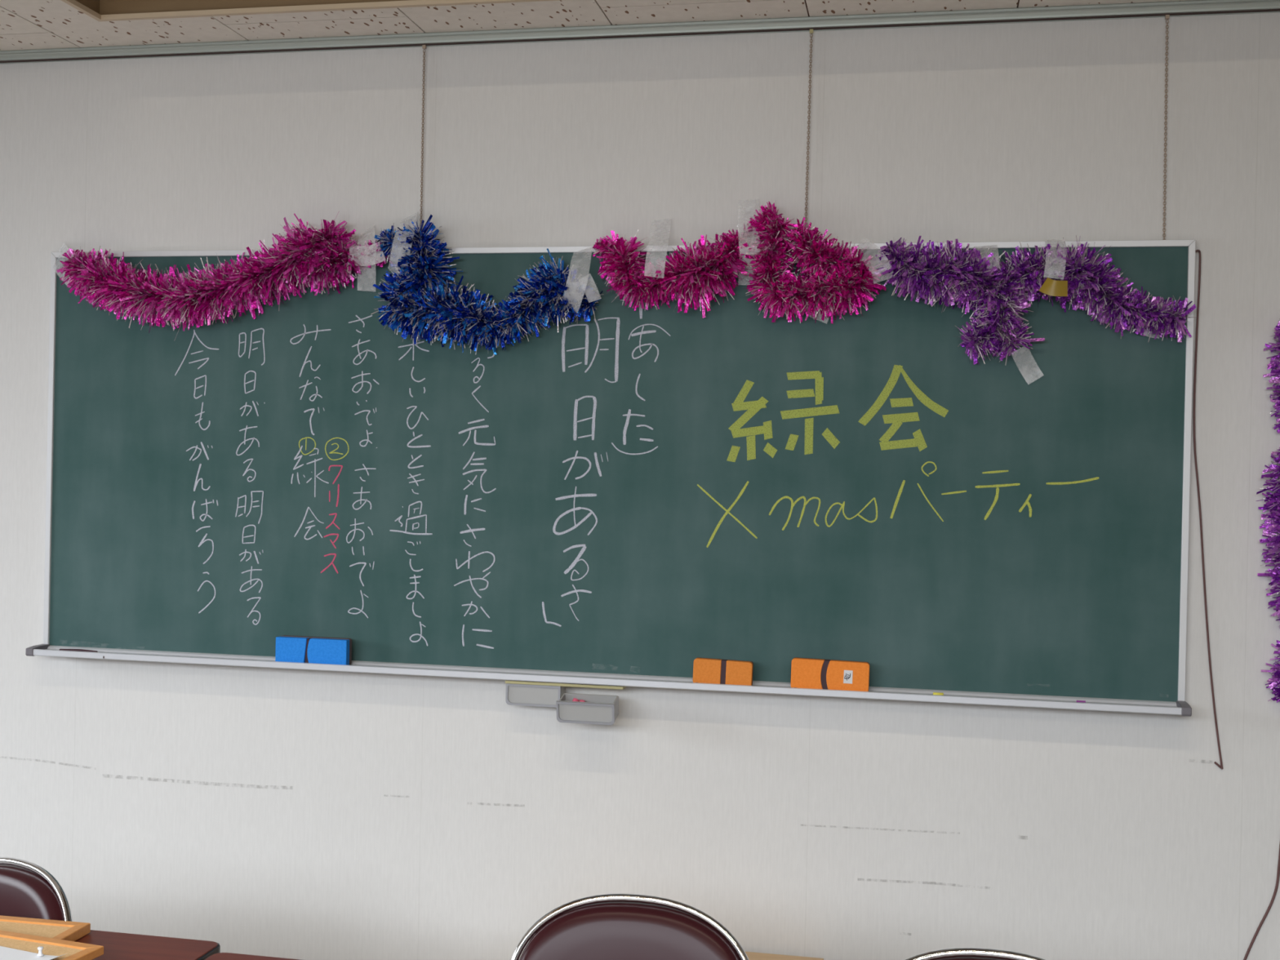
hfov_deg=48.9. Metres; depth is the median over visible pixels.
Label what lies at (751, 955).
table
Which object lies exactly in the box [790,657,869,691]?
eraser
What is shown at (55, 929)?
cork board
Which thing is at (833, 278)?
tinsel garland
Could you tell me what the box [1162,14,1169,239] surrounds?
hanging chain
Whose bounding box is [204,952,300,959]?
folding table
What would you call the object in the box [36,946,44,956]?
pin
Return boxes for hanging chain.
[419,44,426,231]
[804,29,813,226]
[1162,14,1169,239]
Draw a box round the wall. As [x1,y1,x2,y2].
[0,12,1279,959]
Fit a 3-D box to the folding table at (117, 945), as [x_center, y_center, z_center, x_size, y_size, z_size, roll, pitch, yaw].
[-1.605,1.079,2.234,1.800,0.704,0.450,1,0,11]
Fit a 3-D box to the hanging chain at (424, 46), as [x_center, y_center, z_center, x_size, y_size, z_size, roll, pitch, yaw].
[-0.518,-0.791,3.353,0.009,0.489,0.007,1,0,11]
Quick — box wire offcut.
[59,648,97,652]
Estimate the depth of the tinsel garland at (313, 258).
3.38 m
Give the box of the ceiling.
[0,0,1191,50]
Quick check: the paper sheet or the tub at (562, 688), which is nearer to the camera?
the paper sheet
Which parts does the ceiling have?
opening trim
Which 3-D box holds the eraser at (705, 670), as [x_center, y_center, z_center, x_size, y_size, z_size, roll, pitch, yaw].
[0.187,0.431,3.157,0.132,0.057,0.032,3,1,11]
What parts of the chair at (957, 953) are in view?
backrest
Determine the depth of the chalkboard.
3.24 m
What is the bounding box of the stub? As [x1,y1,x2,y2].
[933,692,943,695]
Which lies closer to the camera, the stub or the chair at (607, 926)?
the chair at (607, 926)
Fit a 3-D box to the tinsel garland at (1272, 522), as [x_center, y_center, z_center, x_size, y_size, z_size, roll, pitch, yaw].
[1.365,0.063,2.942,0.145,0.821,0.081,1,0,11]
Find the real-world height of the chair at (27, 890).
0.759 m
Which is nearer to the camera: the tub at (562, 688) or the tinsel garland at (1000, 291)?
the tinsel garland at (1000, 291)
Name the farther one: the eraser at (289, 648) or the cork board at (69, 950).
the eraser at (289, 648)
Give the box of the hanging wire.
[1193,249,1223,769]
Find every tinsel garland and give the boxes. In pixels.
[56,210,394,339]
[362,214,603,355]
[592,200,885,324]
[872,235,1196,365]
[1256,318,1279,702]
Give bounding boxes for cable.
[1243,845,1279,959]
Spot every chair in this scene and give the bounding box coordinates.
[0,857,72,921]
[511,893,748,959]
[905,947,1044,959]
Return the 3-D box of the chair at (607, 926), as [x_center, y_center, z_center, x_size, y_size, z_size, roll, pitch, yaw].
[-0.053,1.087,2.190,0.434,0.759,0.467,1,0,11]
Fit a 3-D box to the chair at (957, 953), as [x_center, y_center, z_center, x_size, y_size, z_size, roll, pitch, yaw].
[0.487,1.099,1.950,0.434,0.759,0.467,1,0,11]
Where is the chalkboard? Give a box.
[25,239,1195,725]
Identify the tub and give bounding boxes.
[559,693,618,719]
[560,686,565,697]
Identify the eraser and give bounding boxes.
[275,635,351,665]
[693,657,753,685]
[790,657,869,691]
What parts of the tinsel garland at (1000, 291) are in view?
tape strip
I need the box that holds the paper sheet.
[0,946,62,959]
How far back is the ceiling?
3.23 m
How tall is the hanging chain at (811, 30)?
0.489 m
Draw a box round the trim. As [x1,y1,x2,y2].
[0,0,1279,64]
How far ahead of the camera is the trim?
3.23 m
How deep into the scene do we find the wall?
3.25 m
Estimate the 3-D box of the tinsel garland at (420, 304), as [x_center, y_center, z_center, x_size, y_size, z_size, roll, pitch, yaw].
[-0.376,-0.457,3.256,0.581,0.334,0.110,1,0,11]
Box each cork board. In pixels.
[0,915,90,941]
[0,930,103,959]
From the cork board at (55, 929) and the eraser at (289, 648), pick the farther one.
the eraser at (289, 648)
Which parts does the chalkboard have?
frame rail, chalk drawer, drawer mount, chalk drawer, frame rail, frame rail, frame rail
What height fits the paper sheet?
0.004 m
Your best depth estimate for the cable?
2.98 m
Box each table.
[74,929,220,959]
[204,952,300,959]
[745,951,823,959]
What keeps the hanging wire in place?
hanging from the chalkboard

